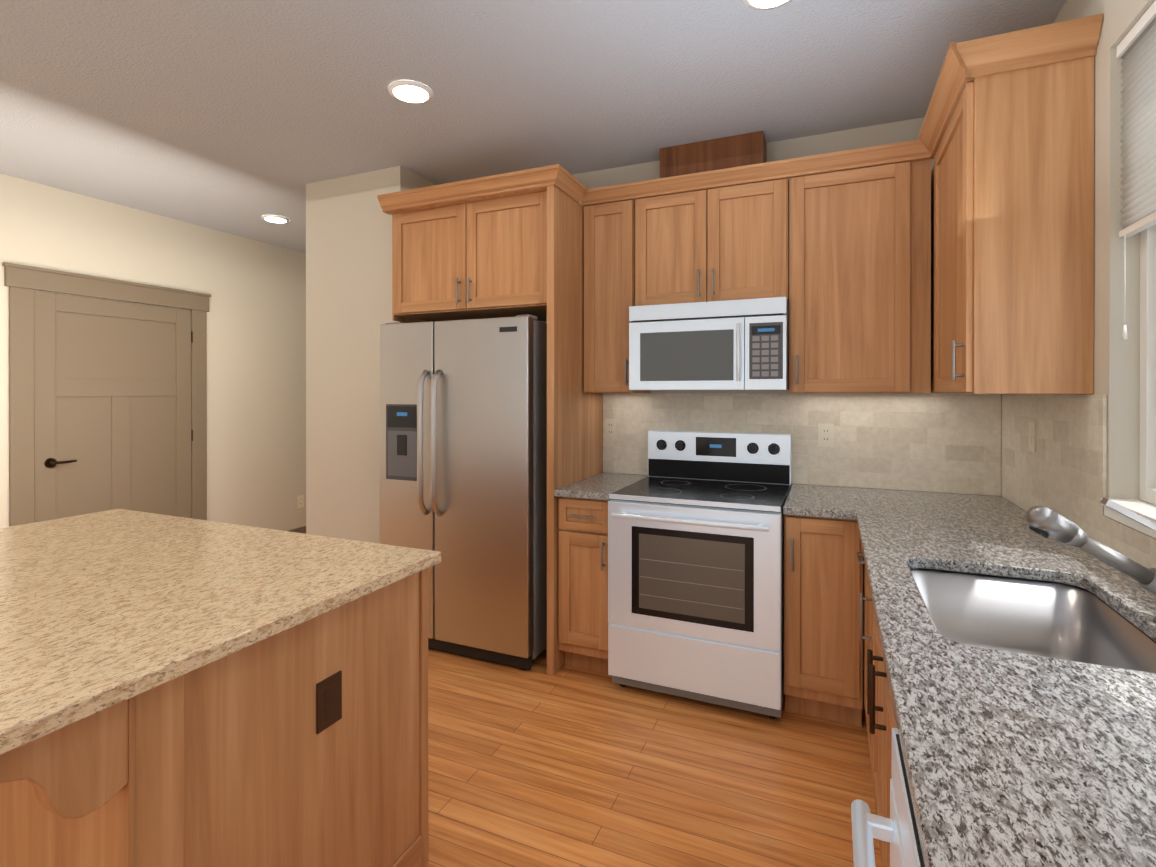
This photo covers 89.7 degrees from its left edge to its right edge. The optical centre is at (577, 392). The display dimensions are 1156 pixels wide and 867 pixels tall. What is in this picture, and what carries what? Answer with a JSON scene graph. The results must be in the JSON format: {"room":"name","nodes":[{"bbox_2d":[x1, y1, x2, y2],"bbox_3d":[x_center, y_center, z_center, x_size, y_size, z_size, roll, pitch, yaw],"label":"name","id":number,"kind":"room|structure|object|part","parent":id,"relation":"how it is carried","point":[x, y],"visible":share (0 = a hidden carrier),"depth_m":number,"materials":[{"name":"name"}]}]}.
{"room":"kitchen","nodes":[
{"label":"kitchen","id":0,"kind":"room"},
{"bbox_2d":[0,173,305,530],"bbox_3d":[-4.011,0.031,2.476,0.120,2.713,9.120,0,0,24],"label":"wall","id":1,"kind":"structure","parent":0,"point":[256,394],"depth_m":4.81,"materials":[{"name":"beige paint"}]},
{"bbox_2d":[2,262,210,526],"bbox_3d":[-3.204,0.296,4.092,0.066,2.175,1.274,0,0,24],"label":"hall door","id":2,"kind":"structure","parent":1,"relation":"in","point":[107,405],"depth_m":4.00,"materials":[{"name":"brown paint"}]},
{"bbox_3d":[-3.343,0.449,3.757,0.054,0.064,0.152,0,0,24],"label":"handle","id":3,"kind":"part","parent":2,"relation":"part of","materials":[{"name":"brown metal"}]},
{"bbox_2d":[287,526,305,533],"bbox_3d":[-2.550,1.324,5.663,0.014,0.110,2.114,0,0,24],"label":"baseboard","id":4,"kind":"structure","parent":1,"relation":"attached to","point":[301,529],"depth_m":5.46,"materials":[{"name":"brown paint"}]},
{"bbox_2d":[297,495,303,507],"bbox_3d":[-2.624,1.026,5.499,0.007,0.116,0.072,0,0,24],"label":"outlet","id":5,"kind":"object","parent":1,"relation":"attached to","point":[300,501],"visible":1,"depth_m":5.49,"materials":[{"name":"beige plastic"}]},
{"bbox_2d":[306,166,435,543],"bbox_3d":[-1.279,0.028,3.789,0.755,2.713,0.530,0,0,24],"label":"wall","id":6,"kind":"structure","parent":0,"point":[348,266],"depth_m":3.56,"materials":[{"name":"beige paint"}]},
{"bbox_2d":[0,0,1066,252],"bbox_3d":[-1.487,-1.352,1.438,5.573,0.060,9.240,0,0,24],"label":"ceiling","id":7,"kind":"structure","parent":0,"point":[236,116],"depth_m":2.50,"materials":[{"name":"grey paint"}]},
{"bbox_2d":[261,215,288,222],"bbox_3d":[-2.305,-1.324,4.428,0.190,0.012,0.190,0,0,24],"label":"recessed light","id":8,"kind":"object","parent":7,"relation":"in","point":[275,218],"visible":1,"depth_m":4.41,"materials":[{"name":"white paint"}]},
{"bbox_2d":[388,80,432,103],"bbox_3d":[-0.734,-1.318,2.553,0.190,0.012,0.190,0,0,24],"label":"recessed light","id":9,"kind":"object","parent":7,"relation":"in","point":[410,91],"visible":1,"depth_m":2.53,"materials":[{"name":"white paint"}]},
{"bbox_2d":[742,0,791,9],"bbox_3d":[0.635,-1.317,1.903,0.190,0.012,0.190,0,0,24],"label":"recessed light","id":10,"kind":"object","parent":7,"relation":"in","point":[764,4],"visible":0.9,"depth_m":1.96,"materials":[{"name":"white paint"}]},
{"bbox_2d":[424,648,881,866],"bbox_3d":[-1.487,1.421,1.446,5.573,0.060,9.240,0,0,24],"label":"floor","id":11,"kind":"structure","parent":0,"point":[535,765],"depth_m":2.10,"materials":[{"name":"brown wood"}]},
{"bbox_2d":[0,569,427,866],"bbox_3d":[-1.370,0.950,1.533,1.553,0.881,1.116,0,0,24],"label":"kitchen island","id":12,"kind":"object","parent":11,"relation":"on","point":[175,691],"depth_m":1.22,"materials":[{"name":"brown wood"}]},
{"bbox_2d":[0,509,440,756],"bbox_3d":[-1.377,0.492,1.535,1.608,0.032,1.156,0,0,24],"label":"island countertop","id":13,"kind":"structure","parent":12,"relation":"on","point":[99,612],"depth_m":1.36,"materials":[{"name":"beige stone"}]},
{"bbox_2d":[316,670,341,733],"bbox_3d":[-0.592,0.736,1.385,0.007,0.116,0.072,0,0,24],"label":"outlet","id":14,"kind":"object","parent":12,"relation":"attached to","point":[329,684],"depth_m":1.38,"materials":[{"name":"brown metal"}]},
{"bbox_2d":[379,314,546,669],"bbox_3d":[-0.548,0.497,3.312,0.933,1.777,0.763,0,0,24],"label":"refrigerator","id":15,"kind":"object","parent":11,"relation":"on","point":[463,441],"visible":0.88,"depth_m":2.98,"materials":[{"name":"grey metal"}]},
{"bbox_3d":[-0.775,0.261,3.034,0.120,0.767,0.072,0,0,24],"label":"handle","id":16,"kind":"part","parent":15,"relation":"part of","materials":[{"name":"silver metal"}]},
{"bbox_2d":[377,164,602,675],"bbox_3d":[-0.459,0.144,3.328,1.113,2.482,0.718,0,0,24],"label":"cabinet","id":17,"kind":"object","parent":11,"relation":"on","point":[510,244],"visible":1,"depth_m":3.04,"materials":[{"name":"brown wood"}]},
{"bbox_2d":[558,496,608,673],"bbox_3d":[0.155,0.946,3.103,0.291,0.880,0.642,0,0,24],"label":"base cabinet","id":18,"kind":"object","parent":11,"relation":"on","point":[583,623],"depth_m":2.82,"materials":[{"name":"brown wood"}]},
{"bbox_2d":[608,430,790,718],"bbox_3d":[0.610,0.800,2.822,0.754,1.173,0.760,0,0,24],"label":"range","id":19,"kind":"object","parent":11,"relation":"on","point":[695,587],"visible":1,"depth_m":2.56,"materials":[{"name":"white metal"}]},
{"bbox_2d":[784,515,862,726],"bbox_3d":[1.131,0.947,2.679,0.301,0.880,0.642,0,0,24],"label":"base cabinet","id":20,"kind":"object","parent":11,"relation":"on","point":[823,645],"depth_m":2.40,"materials":[{"name":"brown wood"}]},
{"bbox_2d":[856,552,859,564],"bbox_3d":[1.531,0.947,2.457,0.602,0.880,0.730,0,0,24],"label":"base cabinet","id":21,"kind":"object","parent":11,"relation":"on","point":[858,554],"depth_m":2.08,"materials":[{"name":"brown wood"}]},
{"bbox_2d":[554,472,1155,866],"bbox_3d":[0.334,0.493,1.413,1.966,0.032,3.598,0,0,24],"label":"countertop","id":22,"kind":"structure","parent":21,"relation":"on","point":[1012,759],"depth_m":0.89,"materials":[{"name":"stone"}]},
{"bbox_2d":[910,568,1155,672],"bbox_3d":[1.016,0.621,1.327,0.470,0.216,0.695,0,0,24],"label":"undermount sink","id":23,"kind":"object","parent":22,"relation":"in","point":[1057,620],"visible":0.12,"depth_m":1.58,"materials":[{"name":"silver metal"}]},
{"bbox_2d":[1025,498,1155,621],"bbox_3d":[1.140,0.351,1.238,0.304,0.251,0.084,0,0,24],"label":"faucet","id":24,"kind":"object","parent":22,"relation":"on","point":[1045,521],"visible":1,"depth_m":1.24,"materials":[{"name":"silver metal"}]},
{"bbox_2d":[860,553,896,855],"bbox_3d":[1.299,0.949,1.925,0.602,0.880,0.544,0,0,24],"label":"base cabinet","id":25,"kind":"object","parent":11,"relation":"on","point":[880,716],"depth_m":1.66,"materials":[{"name":"brown wood"}]},
{"bbox_2d":[851,728,924,866],"bbox_3d":[0.621,0.955,0.524,0.664,0.877,0.591,0,0,24],"label":"dishwasher","id":26,"kind":"object","parent":11,"relation":"on","point":[898,830],"visible":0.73,"depth_m":0.81,"materials":[{"name":"grey plastic"}]},
{"bbox_2d":[541,117,1001,669],"bbox_3d":[0.297,0.029,3.458,3.910,2.713,0.120,0,0,24],"label":"wall","id":27,"kind":"structure","parent":0,"point":[875,135],"depth_m":3.02,"materials":[{"name":"beige paint"}]},
{"bbox_2d":[580,181,650,392],"bbox_3d":[0.251,-0.544,3.233,0.359,1.085,0.323,0,0,24],"label":"upper cabinet","id":28,"kind":"object","parent":27,"relation":"attached to","point":[615,216],"depth_m":3.09,"materials":[{"name":"brown wood"}]},
{"bbox_2d":[648,162,767,304],"bbox_3d":[0.704,-0.766,3.035,0.758,0.640,0.323,0,0,24],"label":"upper cabinet","id":29,"kind":"object","parent":27,"relation":"attached to","point":[708,230],"depth_m":2.88,"materials":[{"name":"brown wood"}]},
{"bbox_2d":[629,297,788,389],"bbox_3d":[0.680,-0.229,2.978,0.756,0.426,0.446,0,0,24],"label":"microwave","id":30,"kind":"object","parent":29,"relation":"attached to","point":[742,344],"visible":1,"depth_m":2.79,"materials":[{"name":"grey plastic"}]},
{"bbox_2d":[660,131,765,177],"bbox_3d":[0.718,-1.175,3.109,0.557,0.299,0.173,0,0,24],"label":"vent duct","id":31,"kind":"object","parent":29,"relation":"on","point":[722,153],"visible":0.38,"depth_m":3.03,"materials":[{"name":"brown wood"}]},
{"bbox_2d":[603,393,994,495],"bbox_3d":[1.043,0.236,3.061,1.950,0.470,0.010,0,0,24],"label":"tile backsplash","id":32,"kind":"structure","parent":27,"relation":"attached to","point":[977,444],"depth_m":2.92,"materials":[{"name":"beige tile"}]},
{"bbox_2d":[605,419,615,438],"bbox_3d":[0.192,0.209,3.422,0.072,0.116,0.007,0,0,24],"label":"outlet","id":33,"kind":"object","parent":32,"relation":"attached to","point":[610,428],"visible":1,"depth_m":3.42,"materials":[{"name":"beige plastic"}]},
{"bbox_2d":[818,424,833,446],"bbox_3d":[1.262,0.214,2.957,0.072,0.116,0.007,0,0,24],"label":"outlet","id":34,"kind":"object","parent":32,"relation":"attached to","point":[825,435],"visible":1,"depth_m":2.95,"materials":[{"name":"beige plastic"}]},
{"bbox_2d":[768,125,931,392],"bbox_3d":[1.287,-0.555,2.739,0.674,1.110,0.401,0,0,24],"label":"upper cabinet","id":35,"kind":"object","parent":27,"relation":"attached to","point":[850,231],"depth_m":2.63,"materials":[{"name":"brown wood"}]},
{"bbox_2d":[1053,0,1155,505],"bbox_3d":[0.614,0.040,-0.563,0.120,2.713,6.999,0,0,24],"label":"wall","id":36,"kind":"structure","parent":0,"point":[1116,369],"depth_m":1.65,"materials":[{"name":"beige paint"}]},
{"bbox_2d":[932,17,1102,393],"bbox_3d":[1.545,-0.553,2.133,0.323,1.110,0.700,0,0,24],"label":"upper cabinet","id":37,"kind":"object","parent":36,"relation":"attached to","point":[965,265],"depth_m":1.82,"materials":[{"name":"brown wood"}]},
{"bbox_2d":[995,394,1155,568],"bbox_3d":[1.460,0.240,1.549,0.011,0.470,2.448,0,0,24],"label":"tile backsplash","id":38,"kind":"structure","parent":36,"relation":"attached to","point":[1066,474],"depth_m":1.95,"materials":[{"name":"beige tile"}]},
{"bbox_2d":[1028,421,1035,451],"bbox_3d":[1.754,0.168,2.248,0.010,0.116,0.072,0,0,24],"label":"light switch","id":39,"kind":"object","parent":38,"relation":"attached to","point":[1031,436],"visible":0.98,"depth_m":2.24,"materials":[{"name":"beige plastic"}]},
{"bbox_2d":[1101,224,1155,538],"bbox_3d":[1.307,-0.313,1.067,0.128,1.330,1.240,0,0,24],"label":"window","id":40,"kind":"structure","parent":36,"relation":"in","point":[1147,483],"depth_m":1.59,"materials":[{"name":"white plastic"}]},
{"bbox_2d":[1117,0,1155,339],"bbox_3d":[1.293,-0.562,1.072,0.038,0.831,1.232,0,0,24],"label":"window shade","id":41,"kind":"object","parent":40,"relation":"attached to","point":[1136,49],"visible":1,"depth_m":1.55,"materials":[{"name":"white fabric"}]}
]}

